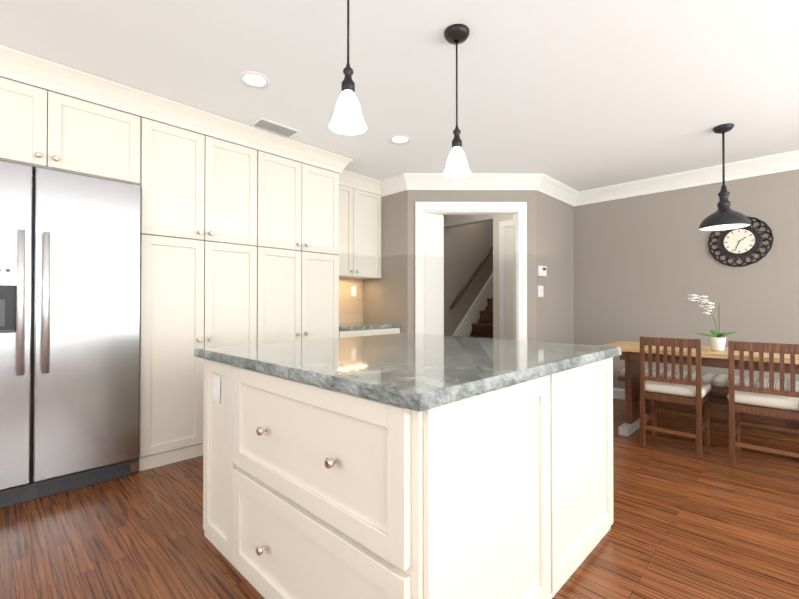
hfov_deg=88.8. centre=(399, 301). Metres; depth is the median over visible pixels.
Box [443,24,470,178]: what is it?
pendant light
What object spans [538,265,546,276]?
thermostat
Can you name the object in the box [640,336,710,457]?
chair
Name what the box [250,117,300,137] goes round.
ceiling vent
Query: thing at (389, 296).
wall
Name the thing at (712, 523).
floor
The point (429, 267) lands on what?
door frame
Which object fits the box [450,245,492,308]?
handrail
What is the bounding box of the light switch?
[538,285,543,296]
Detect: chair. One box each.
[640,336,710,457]
[727,341,798,464]
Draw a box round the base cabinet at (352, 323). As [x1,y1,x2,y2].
[339,278,400,337]
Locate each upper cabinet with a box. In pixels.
[0,76,139,184]
[339,185,380,279]
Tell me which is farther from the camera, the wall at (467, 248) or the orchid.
the wall at (467, 248)
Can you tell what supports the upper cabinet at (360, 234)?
attached to the wall at (389, 296)
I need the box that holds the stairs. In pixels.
[452,273,492,337]
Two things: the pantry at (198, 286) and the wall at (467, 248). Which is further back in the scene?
the wall at (467, 248)
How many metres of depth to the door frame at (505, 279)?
5.18 m
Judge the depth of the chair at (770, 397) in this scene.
2.65 m
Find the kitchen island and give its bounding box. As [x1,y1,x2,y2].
[203,357,612,598]
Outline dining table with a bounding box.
[599,341,798,436]
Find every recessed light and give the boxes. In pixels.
[238,71,270,88]
[388,135,410,143]
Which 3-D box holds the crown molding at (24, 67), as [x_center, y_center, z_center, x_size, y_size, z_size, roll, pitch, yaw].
[0.310,-1.262,1.401,5.800,0.144,7.700,0,-1,44]
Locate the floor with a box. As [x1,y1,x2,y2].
[0,398,798,598]
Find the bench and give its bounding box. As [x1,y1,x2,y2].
[617,367,798,412]
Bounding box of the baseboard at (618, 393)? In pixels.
[613,388,624,399]
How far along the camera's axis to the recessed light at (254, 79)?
2.44 m
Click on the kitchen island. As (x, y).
(312, 491)
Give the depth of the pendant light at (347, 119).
1.52 m
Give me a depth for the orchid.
3.08 m
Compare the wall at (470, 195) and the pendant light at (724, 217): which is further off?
the wall at (470, 195)
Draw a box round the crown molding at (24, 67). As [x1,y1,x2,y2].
[0,45,798,206]
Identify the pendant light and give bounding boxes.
[329,0,366,134]
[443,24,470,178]
[699,123,750,230]
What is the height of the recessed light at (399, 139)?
0.005 m
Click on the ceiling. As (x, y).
(580, 95)
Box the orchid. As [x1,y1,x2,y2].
[687,294,736,350]
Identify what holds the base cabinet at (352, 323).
on the floor
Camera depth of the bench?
3.69 m
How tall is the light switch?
0.120 m
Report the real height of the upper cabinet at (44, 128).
0.567 m
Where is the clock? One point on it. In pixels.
(741, 242)
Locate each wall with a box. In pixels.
[363,190,423,332]
[424,190,517,201]
[444,215,492,335]
[445,215,512,338]
[518,190,573,343]
[573,169,798,396]
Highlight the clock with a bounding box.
[708,216,773,266]
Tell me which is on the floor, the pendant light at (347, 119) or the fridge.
the fridge
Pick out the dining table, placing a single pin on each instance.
(630, 354)
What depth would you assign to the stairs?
6.35 m
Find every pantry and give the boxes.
[139,116,256,470]
[256,150,338,343]
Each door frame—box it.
[415,202,526,340]
[499,220,512,339]
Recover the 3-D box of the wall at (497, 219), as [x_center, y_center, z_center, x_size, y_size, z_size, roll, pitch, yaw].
[1.251,-1.381,5.392,1.563,5.000,0.120,0,-1,44]
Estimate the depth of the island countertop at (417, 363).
1.60 m
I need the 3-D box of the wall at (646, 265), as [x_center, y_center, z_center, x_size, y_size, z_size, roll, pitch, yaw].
[3.647,-0.106,3.597,4.357,2.420,0.120,0,-1,44]
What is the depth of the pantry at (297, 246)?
3.45 m
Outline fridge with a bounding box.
[0,160,140,507]
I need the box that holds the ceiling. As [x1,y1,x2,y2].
[0,0,798,190]
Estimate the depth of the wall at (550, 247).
4.52 m
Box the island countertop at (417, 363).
[201,333,616,412]
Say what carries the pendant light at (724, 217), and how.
hanging from the ceiling

